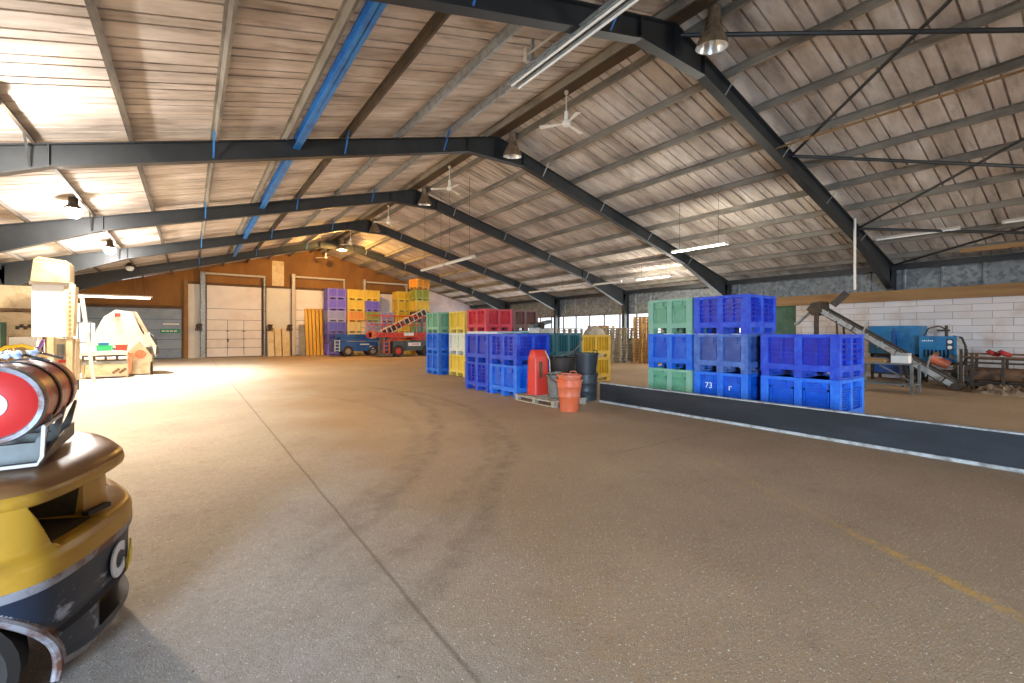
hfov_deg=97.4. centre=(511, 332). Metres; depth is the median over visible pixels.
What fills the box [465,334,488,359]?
tub
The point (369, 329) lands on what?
bin
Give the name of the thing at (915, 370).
bench
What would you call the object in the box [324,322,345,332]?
bin
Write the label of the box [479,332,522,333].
bin
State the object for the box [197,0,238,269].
purlin
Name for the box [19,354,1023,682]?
floor
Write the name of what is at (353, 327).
bin
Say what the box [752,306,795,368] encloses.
door
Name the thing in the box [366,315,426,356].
scissor lift
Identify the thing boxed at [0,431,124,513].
hood
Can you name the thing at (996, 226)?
purlin
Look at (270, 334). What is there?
sheet
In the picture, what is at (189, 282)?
trim
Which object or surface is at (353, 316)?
bin
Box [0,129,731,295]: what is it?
steel frame
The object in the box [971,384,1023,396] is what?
rubble pile
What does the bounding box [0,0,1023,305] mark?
ceiling
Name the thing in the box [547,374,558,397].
tub
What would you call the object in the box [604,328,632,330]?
pallet
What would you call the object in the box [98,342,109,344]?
box
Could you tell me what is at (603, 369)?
bin
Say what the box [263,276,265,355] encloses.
post
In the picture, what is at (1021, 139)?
rod
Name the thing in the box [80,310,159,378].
machine
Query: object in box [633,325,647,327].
pallet
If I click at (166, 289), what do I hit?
wall
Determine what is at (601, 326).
pallet
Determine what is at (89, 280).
steel frame
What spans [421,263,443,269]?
tray
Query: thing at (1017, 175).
purlin
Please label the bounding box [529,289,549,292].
batten
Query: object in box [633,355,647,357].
pallet
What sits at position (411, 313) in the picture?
bin
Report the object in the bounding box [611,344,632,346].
pallet
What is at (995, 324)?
wall
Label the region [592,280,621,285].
batten
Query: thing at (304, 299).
door
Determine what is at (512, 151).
lamp
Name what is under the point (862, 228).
rod
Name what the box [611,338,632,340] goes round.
pallet
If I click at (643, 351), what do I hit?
pallet
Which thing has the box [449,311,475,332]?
bin
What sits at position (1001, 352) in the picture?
roll
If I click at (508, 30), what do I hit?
purlin
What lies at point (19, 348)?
wall
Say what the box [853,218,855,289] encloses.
pipe
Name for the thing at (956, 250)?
purlin
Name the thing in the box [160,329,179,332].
safety sign
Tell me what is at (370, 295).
bin
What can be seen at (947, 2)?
rod
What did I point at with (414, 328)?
bin
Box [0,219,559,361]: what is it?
steel frame
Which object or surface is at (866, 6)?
purlin
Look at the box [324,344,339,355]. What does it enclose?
bin
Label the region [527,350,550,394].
canister
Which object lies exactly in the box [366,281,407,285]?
shaft
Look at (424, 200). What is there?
lamp
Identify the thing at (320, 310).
leaning board
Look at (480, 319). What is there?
bin
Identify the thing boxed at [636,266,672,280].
batten
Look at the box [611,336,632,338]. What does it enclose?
pallet
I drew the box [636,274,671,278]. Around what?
fluorescent light
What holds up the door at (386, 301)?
in the wall at (166, 289)
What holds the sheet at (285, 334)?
on the floor
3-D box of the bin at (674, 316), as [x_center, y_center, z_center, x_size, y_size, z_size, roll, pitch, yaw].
[4.038,-0.373,10.562,1.162,0.786,1.142,0,0,-36]
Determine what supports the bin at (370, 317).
on the bin at (369, 329)
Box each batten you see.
[420,263,445,271]
[444,177,475,264]
[508,0,638,88]
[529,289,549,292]
[558,278,583,289]
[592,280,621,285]
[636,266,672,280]
[671,192,728,253]
[875,226,960,240]
[1002,217,1023,223]
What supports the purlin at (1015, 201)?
attached to the ceiling
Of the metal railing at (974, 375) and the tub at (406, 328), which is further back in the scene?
the tub at (406, 328)
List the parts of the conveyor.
support post, drive motor, rail, rail, leg, leg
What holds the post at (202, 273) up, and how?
in the wall at (166, 289)
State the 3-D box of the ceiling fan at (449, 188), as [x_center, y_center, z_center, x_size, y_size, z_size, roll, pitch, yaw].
[-2.181,-5.540,16.221,1.218,0.880,1.058,0,0,26]
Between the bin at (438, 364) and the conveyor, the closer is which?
the conveyor
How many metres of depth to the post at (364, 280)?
34.85 m
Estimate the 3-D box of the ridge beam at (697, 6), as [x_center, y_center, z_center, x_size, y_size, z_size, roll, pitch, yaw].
[-1.221,-6.048,14.681,0.440,0.085,45.300,0,0,-36]
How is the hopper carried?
on the floor
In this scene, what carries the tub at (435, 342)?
in the bin at (438, 343)
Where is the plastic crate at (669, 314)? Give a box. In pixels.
[648,298,693,329]
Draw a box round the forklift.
[0,431,132,682]
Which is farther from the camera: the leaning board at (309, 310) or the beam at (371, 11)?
the leaning board at (309, 310)
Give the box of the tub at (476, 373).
[465,361,488,389]
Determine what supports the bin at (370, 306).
on the bin at (370, 317)
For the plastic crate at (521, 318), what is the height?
0.661 m
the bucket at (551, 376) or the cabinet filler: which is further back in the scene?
the cabinet filler
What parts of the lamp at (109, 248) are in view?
bulb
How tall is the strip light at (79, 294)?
1.792 m
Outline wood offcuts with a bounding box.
[864,357,889,362]
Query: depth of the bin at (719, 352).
9.16 m
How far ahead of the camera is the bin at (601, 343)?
14.93 m
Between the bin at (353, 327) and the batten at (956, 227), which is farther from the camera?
the bin at (353, 327)
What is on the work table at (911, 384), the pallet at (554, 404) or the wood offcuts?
the wood offcuts
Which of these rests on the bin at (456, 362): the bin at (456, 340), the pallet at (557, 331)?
the bin at (456, 340)
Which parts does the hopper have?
panel, tank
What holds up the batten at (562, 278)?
hanging from the ceiling
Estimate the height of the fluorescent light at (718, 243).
0.050 m
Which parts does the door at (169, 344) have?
panel, panel, panel, panel, panel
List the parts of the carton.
lid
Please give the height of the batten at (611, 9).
0.649 m
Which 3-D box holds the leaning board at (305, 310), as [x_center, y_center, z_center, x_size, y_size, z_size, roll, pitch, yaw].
[-14.739,-0.080,32.336,0.210,3.360,0.672,0,0,-36]
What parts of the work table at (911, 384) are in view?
leg, leg, leg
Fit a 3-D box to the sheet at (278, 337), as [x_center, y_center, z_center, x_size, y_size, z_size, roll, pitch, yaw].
[-16.257,0.650,31.312,0.420,1.900,0.430,0,0,-36]
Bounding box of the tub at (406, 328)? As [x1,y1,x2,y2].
[398,324,409,331]
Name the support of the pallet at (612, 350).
on the pallet at (614, 353)
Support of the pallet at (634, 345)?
on the pallet
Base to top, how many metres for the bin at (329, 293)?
0.791 m
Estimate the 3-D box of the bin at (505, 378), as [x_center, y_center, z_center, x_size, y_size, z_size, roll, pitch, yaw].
[0.185,1.207,11.839,1.062,0.786,1.242,0,0,-36]
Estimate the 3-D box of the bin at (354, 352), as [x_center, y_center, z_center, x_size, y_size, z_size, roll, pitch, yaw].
[-11.768,1.204,33.510,1.252,0.791,1.102,0,0,-36]
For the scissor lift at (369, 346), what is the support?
on the floor
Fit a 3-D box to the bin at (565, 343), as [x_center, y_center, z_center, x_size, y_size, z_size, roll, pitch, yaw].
[1.367,0.402,14.037,1.062,0.796,1.202,0,0,-36]
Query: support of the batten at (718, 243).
hanging from the ceiling
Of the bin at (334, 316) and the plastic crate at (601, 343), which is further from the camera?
the bin at (334, 316)
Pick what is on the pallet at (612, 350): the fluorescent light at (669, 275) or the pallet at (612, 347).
the pallet at (612, 347)
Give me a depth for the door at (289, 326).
31.67 m
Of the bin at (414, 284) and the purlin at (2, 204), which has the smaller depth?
the purlin at (2, 204)
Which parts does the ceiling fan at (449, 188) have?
motor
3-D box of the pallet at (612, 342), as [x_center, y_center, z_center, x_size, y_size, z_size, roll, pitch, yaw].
[5.860,0.516,24.814,1.000,0.144,1.200,0,0,-36]
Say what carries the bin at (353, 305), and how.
on the bin at (353, 316)
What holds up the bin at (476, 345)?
on the bin at (476, 373)
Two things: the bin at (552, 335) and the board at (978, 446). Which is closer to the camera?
the board at (978, 446)
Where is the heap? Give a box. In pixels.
[583,326,604,356]
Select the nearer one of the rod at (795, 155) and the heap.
the rod at (795, 155)
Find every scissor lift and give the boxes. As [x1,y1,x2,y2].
[330,320,379,355]
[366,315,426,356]
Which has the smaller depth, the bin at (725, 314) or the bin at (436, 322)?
the bin at (725, 314)
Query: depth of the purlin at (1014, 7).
9.68 m
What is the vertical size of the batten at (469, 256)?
3.047 m
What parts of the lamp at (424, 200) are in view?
lamp shade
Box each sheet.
[267,328,274,355]
[275,329,281,355]
[282,327,290,355]
[299,325,305,355]
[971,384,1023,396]
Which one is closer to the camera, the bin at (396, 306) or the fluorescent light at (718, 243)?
the fluorescent light at (718, 243)
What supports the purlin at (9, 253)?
attached to the ceiling
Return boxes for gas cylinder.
[0,349,77,470]
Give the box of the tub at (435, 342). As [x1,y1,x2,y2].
[426,333,448,351]
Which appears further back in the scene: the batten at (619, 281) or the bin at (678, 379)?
the batten at (619, 281)
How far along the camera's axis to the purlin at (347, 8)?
7.86 m
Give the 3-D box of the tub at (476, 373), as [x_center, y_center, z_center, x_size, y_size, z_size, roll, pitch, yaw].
[-0.565,1.167,12.888,1.062,0.706,1.242,0,0,-36]
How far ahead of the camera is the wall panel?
28.78 m
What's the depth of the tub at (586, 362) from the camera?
10.63 m
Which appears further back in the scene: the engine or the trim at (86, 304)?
the trim at (86, 304)
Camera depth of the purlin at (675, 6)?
10.94 m
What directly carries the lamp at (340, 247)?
hanging from the ceiling
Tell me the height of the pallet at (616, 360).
0.144 m
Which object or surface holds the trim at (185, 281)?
attached to the wall at (166, 289)
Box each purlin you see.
[0,98,144,277]
[0,200,115,282]
[4,251,27,260]
[84,0,172,273]
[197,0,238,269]
[222,0,359,266]
[245,12,450,262]
[268,24,522,259]
[290,0,608,255]
[310,0,694,252]
[322,0,754,254]
[341,0,891,260]
[359,0,1023,266]
[376,55,1023,272]
[392,101,1023,278]
[408,140,1023,283]
[429,170,1023,288]
[438,197,1023,294]
[451,221,1023,298]
[465,239,1023,303]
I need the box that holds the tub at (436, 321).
[426,312,448,330]
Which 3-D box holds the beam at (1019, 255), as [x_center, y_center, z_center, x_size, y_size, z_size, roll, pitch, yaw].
[9.336,-2.350,22.266,0.160,0.200,45.150,0,0,-36]
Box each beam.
[232,0,386,256]
[315,0,718,251]
[470,252,1023,307]
[960,242,1023,252]
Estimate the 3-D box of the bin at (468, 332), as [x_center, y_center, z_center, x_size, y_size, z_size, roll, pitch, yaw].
[-0.780,0.357,15.611,1.062,0.826,1.242,0,0,-36]
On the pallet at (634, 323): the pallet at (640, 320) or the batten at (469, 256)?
the pallet at (640, 320)
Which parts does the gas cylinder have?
cradle rod, cradle plate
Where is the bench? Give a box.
[904,368,954,387]
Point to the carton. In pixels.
(895, 357)
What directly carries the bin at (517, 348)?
on the bin at (505, 378)
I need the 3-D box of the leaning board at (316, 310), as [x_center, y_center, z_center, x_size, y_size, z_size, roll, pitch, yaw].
[-14.120,-0.080,32.723,0.210,3.360,0.582,0,0,-36]
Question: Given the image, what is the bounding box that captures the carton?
[891,353,911,362]
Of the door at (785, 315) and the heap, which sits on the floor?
the heap
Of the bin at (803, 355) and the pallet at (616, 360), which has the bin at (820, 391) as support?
the bin at (803, 355)
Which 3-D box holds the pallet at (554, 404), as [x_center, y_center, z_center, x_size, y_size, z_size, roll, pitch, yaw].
[0.875,1.528,10.463,0.950,0.144,1.450,0,0,-36]
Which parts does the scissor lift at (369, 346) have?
ladder panel, tray door, guard rail, guard rail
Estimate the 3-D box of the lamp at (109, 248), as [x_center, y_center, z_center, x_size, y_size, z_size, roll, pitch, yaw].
[-14.812,-3.167,16.576,0.440,0.533,0.440,0,0,-36]
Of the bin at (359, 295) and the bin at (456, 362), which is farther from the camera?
the bin at (359, 295)
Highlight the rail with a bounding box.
[776,282,1023,306]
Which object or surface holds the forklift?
on the floor
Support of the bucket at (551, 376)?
on the pallet at (554, 404)
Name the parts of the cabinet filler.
white panel, leg, head rail, hopper lid, leg, inclined post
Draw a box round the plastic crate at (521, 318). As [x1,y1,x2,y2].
[513,310,537,328]
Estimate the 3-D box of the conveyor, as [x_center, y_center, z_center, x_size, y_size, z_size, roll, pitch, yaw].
[11.410,0.089,14.241,1.032,3.030,4.144,0,0,-36]
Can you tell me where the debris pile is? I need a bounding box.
[967,381,1023,388]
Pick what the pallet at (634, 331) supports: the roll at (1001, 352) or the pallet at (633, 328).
the pallet at (633, 328)
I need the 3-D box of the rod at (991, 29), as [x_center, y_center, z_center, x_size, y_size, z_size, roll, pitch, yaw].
[6.893,-5.115,7.638,7.572,1.333,0.084,0,0,16]
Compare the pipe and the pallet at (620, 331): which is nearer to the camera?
the pipe
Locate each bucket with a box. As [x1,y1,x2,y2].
[546,371,561,397]
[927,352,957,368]
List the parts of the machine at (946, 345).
gauge panel, panel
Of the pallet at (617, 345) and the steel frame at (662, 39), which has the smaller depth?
the steel frame at (662, 39)
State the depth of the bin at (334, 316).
32.30 m
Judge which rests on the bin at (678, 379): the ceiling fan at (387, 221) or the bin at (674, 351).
the bin at (674, 351)
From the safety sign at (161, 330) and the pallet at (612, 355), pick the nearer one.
the pallet at (612, 355)
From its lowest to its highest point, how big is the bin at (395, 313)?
0.791 m
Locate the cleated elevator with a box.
[379,309,426,352]
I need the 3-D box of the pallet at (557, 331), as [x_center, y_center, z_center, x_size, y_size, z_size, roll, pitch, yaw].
[3.473,-0.061,26.956,1.000,0.144,1.200,0,0,-36]
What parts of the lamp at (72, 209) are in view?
bulb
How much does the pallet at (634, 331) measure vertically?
0.144 m
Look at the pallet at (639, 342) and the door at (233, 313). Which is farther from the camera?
the door at (233, 313)
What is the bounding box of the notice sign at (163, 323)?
[163,323,178,324]
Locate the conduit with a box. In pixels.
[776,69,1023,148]
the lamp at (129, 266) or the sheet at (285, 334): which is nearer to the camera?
the lamp at (129, 266)
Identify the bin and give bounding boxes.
[324,288,345,299]
[324,299,345,310]
[324,311,345,321]
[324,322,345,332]
[324,333,345,343]
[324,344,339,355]
[346,289,364,300]
[346,300,364,311]
[346,311,364,321]
[346,322,364,332]
[346,333,364,341]
[352,351,364,354]
[364,301,379,311]
[365,290,379,300]
[365,312,379,322]
[365,322,378,332]
[377,312,393,322]
[380,323,393,332]
[392,291,409,301]
[392,302,409,312]
[394,312,409,322]
[394,324,409,332]
[409,279,429,289]
[410,290,428,300]
[410,301,428,311]
[410,311,428,321]
[410,322,426,332]
[426,312,455,332]
[426,333,455,353]
[426,353,455,374]
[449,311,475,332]
[449,333,466,354]
[449,354,465,376]
[465,334,512,362]
[465,361,500,392]
[467,309,512,330]
[467,331,511,333]
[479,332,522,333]
[489,334,549,365]
[489,363,549,397]
[494,310,537,330]
[503,333,554,360]
[555,333,581,356]
[561,335,610,357]
[596,358,610,380]
[648,298,706,333]
[648,334,706,369]
[648,367,693,392]
[694,294,775,333]
[694,334,773,373]
[694,369,761,400]
[761,334,863,380]
[761,373,863,412]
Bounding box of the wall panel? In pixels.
[188,284,199,357]
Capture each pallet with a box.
[515,393,586,407]
[557,328,582,330]
[557,331,582,332]
[588,325,614,327]
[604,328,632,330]
[604,330,632,332]
[605,333,632,335]
[610,354,632,357]
[610,356,632,359]
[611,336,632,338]
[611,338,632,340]
[611,341,632,343]
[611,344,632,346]
[611,346,632,348]
[611,349,632,351]
[611,352,632,354]
[611,359,632,362]
[632,341,647,343]
[633,317,647,319]
[633,319,647,321]
[633,322,647,324]
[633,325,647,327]
[633,328,661,329]
[633,330,661,332]
[633,333,648,335]
[633,336,647,338]
[633,339,647,341]
[633,344,647,346]
[633,347,647,349]
[633,349,647,352]
[633,352,647,355]
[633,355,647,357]
[633,358,647,360]
[633,360,661,363]
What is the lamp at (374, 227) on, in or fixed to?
hanging from the ceiling
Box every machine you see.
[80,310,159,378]
[919,325,966,383]
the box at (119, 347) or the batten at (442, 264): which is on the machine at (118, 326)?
the box at (119, 347)
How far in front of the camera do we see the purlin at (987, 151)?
13.45 m
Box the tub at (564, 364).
[550,355,575,372]
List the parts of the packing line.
door post, leg, casing, casing, motor, purple handle, leg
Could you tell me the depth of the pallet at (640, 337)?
23.76 m
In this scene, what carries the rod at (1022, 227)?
attached to the steel frame
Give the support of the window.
in the wall at (627, 339)
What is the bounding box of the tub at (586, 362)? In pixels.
[574,350,598,372]
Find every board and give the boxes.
[304,309,308,354]
[308,309,312,354]
[312,309,316,354]
[315,309,319,354]
[319,309,323,354]
[599,382,1023,473]
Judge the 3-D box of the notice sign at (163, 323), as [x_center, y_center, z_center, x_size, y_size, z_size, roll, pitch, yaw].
[-21.254,-0.555,28.070,0.800,0.090,0.019,0,0,-36]
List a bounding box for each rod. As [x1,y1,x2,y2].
[681,27,1023,37]
[790,0,952,156]
[791,154,1023,167]
[857,137,1023,229]
[858,227,1023,233]
[891,226,1023,266]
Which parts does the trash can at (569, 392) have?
tub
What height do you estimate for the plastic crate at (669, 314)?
0.706 m
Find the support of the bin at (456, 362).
on the floor
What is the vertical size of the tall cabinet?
2.800 m
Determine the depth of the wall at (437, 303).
39.11 m
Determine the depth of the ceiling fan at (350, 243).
26.01 m
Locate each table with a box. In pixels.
[863,362,920,394]
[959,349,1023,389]
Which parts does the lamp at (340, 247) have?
lamp shade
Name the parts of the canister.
label plate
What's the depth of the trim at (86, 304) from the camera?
26.93 m
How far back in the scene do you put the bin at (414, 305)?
33.52 m
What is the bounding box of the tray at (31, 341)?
[9,337,42,346]
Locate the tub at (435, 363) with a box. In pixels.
[426,353,448,372]
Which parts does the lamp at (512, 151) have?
lamp shade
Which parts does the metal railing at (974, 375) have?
rail, rail, rail, rail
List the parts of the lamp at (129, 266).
bulb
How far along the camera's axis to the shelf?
12.16 m
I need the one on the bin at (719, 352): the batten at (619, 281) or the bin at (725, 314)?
the bin at (725, 314)
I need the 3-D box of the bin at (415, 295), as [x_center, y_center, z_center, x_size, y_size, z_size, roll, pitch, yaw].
[-6.963,-2.796,33.874,1.102,0.791,1.102,0,0,-36]
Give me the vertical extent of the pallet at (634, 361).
0.144 m
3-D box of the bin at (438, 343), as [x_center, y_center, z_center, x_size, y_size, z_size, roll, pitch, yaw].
[-2.684,0.402,17.877,1.062,0.796,1.102,0,0,-36]
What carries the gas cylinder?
on the forklift
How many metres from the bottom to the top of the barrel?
0.681 m
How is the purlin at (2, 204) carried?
attached to the ceiling
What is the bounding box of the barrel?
[575,371,598,400]
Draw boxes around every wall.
[7,312,34,360]
[78,251,471,357]
[429,291,472,312]
[614,339,740,367]
[796,295,1023,383]
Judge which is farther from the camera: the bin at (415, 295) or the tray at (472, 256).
the bin at (415, 295)
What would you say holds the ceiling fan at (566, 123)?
hanging from the ridge beam at (697, 6)
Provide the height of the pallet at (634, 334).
0.144 m
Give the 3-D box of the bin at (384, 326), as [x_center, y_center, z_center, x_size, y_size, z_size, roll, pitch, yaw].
[-9.857,-0.396,34.878,1.102,0.791,1.102,0,0,-36]
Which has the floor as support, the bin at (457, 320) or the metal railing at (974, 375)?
the metal railing at (974, 375)
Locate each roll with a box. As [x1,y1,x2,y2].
[986,349,1000,356]
[997,349,1012,356]
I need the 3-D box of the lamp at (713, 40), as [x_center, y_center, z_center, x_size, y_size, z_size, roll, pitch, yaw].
[3.696,-5.605,8.325,0.567,0.727,0.562,0,0,-8]
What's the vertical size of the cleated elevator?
3.370 m
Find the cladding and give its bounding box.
[473,259,1023,316]
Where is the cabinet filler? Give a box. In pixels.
[29,257,95,389]
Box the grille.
[923,349,948,356]
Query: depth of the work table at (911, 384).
12.01 m
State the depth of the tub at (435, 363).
17.41 m
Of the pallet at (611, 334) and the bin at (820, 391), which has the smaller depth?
the bin at (820, 391)
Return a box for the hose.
[553,338,582,356]
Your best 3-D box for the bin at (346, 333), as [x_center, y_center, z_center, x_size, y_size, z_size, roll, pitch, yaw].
[-11.768,0.405,33.510,1.252,0.791,1.102,0,0,-36]
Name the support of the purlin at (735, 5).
attached to the ceiling
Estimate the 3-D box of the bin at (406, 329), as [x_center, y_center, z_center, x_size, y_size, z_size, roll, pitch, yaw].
[-8.574,-0.396,35.181,1.202,0.791,1.102,0,0,-36]
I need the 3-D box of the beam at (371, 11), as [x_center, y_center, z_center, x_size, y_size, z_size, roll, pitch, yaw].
[-4.105,-4.355,9.174,0.150,0.210,39.300,0,0,-36]
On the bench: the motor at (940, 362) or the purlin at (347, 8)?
the motor at (940, 362)
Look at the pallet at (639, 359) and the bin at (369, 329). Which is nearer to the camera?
the pallet at (639, 359)
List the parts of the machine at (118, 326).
leg, rail, panel, leg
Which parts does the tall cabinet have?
panel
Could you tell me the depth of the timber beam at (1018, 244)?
12.72 m
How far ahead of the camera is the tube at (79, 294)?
22.61 m
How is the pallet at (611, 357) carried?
on the pallet at (616, 360)
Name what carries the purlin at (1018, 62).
attached to the ceiling
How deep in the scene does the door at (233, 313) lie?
30.00 m
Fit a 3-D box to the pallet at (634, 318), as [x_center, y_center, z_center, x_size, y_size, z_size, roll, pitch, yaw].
[7.229,-0.784,23.853,1.000,0.144,1.200,0,0,-37]
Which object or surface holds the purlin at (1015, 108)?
attached to the ceiling
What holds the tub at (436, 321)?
in the bin at (436, 322)
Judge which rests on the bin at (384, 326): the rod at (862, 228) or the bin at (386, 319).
the bin at (386, 319)
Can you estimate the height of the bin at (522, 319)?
0.741 m
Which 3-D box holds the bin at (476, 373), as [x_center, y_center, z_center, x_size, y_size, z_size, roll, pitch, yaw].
[-0.565,1.207,12.888,1.062,0.786,1.242,0,0,-36]
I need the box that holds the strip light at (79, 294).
[78,265,152,298]
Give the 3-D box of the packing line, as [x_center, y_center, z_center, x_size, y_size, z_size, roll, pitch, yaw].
[-14.440,0.125,12.920,1.650,2.950,1.020,0,0,-36]
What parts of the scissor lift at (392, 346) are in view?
guard rail, guard rail, name plate, name plate, tray door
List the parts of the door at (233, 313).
panel, panel, panel, panel, panel, panel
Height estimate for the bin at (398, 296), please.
0.791 m
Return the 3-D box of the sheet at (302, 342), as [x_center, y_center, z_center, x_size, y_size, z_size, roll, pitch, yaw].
[-14.997,0.500,32.214,0.420,2.200,0.430,0,0,-36]
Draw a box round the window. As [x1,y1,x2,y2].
[520,312,647,337]
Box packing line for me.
[0,285,46,361]
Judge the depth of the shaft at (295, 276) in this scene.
32.91 m
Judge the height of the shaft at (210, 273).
0.140 m
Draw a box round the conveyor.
[794,291,965,390]
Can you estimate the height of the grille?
0.220 m
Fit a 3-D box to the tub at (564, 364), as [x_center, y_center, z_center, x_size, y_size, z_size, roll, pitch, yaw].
[1.327,1.094,11.893,0.784,1.011,0.760,0,0,-36]
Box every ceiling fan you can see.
[340,231,360,245]
[374,205,399,226]
[431,166,460,194]
[539,90,582,133]
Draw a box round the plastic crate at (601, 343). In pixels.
[582,335,610,354]
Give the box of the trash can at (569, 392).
[556,371,582,411]
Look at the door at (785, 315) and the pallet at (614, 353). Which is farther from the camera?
the pallet at (614, 353)
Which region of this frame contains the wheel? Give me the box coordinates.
[195,323,202,330]
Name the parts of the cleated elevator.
leg, frame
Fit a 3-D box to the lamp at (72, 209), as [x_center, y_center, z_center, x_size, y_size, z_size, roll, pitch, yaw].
[-11.088,-3.167,11.371,0.440,0.533,0.440,0,0,-36]
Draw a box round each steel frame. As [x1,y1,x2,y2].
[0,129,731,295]
[0,188,628,358]
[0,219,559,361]
[35,239,509,351]
[367,0,896,290]
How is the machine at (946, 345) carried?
on the floor
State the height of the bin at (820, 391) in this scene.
0.786 m
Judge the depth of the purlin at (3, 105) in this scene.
8.17 m
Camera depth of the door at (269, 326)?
30.96 m
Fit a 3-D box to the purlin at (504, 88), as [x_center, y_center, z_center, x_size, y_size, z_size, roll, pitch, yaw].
[-2.676,-5.529,13.671,0.134,0.162,45.150,0,0,-36]
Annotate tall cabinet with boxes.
[44,303,96,361]
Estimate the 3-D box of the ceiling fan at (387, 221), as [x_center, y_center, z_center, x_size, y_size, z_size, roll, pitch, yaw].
[-5.781,-5.540,21.195,1.218,0.880,1.058,0,0,3]
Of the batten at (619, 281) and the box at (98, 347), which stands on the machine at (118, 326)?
the box at (98, 347)
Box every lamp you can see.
[61,197,84,217]
[102,240,116,253]
[125,262,134,270]
[337,239,346,250]
[369,218,379,231]
[418,187,430,205]
[503,132,521,158]
[695,4,728,54]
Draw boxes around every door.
[80,306,181,360]
[206,285,261,357]
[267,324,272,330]
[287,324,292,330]
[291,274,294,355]
[295,289,339,354]
[380,294,392,311]
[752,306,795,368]
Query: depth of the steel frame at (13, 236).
15.26 m
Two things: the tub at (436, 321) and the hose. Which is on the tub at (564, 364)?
the hose
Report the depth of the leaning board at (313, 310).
32.57 m
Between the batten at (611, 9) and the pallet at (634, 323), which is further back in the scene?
the pallet at (634, 323)
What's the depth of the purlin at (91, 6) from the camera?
6.60 m
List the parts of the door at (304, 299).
panel, panel, panel, panel, panel, panel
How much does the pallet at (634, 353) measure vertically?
0.144 m
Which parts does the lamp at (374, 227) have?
lamp shade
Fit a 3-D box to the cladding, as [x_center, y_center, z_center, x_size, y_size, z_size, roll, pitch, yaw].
[9.656,-1.830,22.464,0.110,1.340,45.300,0,0,-36]
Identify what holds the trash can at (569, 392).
on the floor
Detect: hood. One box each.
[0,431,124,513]
[92,310,150,348]
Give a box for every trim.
[80,303,181,308]
[184,280,187,357]
[188,281,391,293]
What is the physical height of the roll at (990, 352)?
0.208 m
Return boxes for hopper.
[868,326,926,381]
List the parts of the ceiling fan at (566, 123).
blade, rod, motor, blade, blade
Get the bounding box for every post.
[200,271,205,357]
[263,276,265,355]
[362,279,365,289]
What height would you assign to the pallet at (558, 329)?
0.144 m
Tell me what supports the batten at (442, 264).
hanging from the ceiling
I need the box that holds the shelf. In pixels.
[864,380,918,385]
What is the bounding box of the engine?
[528,320,552,332]
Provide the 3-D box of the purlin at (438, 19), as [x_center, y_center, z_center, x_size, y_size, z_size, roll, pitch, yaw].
[-4.856,-4.816,12.111,0.134,0.162,45.150,0,0,-36]
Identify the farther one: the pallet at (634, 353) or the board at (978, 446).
the pallet at (634, 353)
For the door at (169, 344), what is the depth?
27.74 m
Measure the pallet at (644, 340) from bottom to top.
0.144 m
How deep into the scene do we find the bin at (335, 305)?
32.30 m
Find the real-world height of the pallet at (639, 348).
0.144 m
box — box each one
[96,345,112,350]
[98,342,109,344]
[115,344,127,350]
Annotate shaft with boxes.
[205,272,264,277]
[295,276,344,280]
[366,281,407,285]
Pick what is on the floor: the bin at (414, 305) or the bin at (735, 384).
the bin at (735, 384)
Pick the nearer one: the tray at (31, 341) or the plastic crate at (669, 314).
the plastic crate at (669, 314)
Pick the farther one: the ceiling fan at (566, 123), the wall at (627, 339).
the wall at (627, 339)

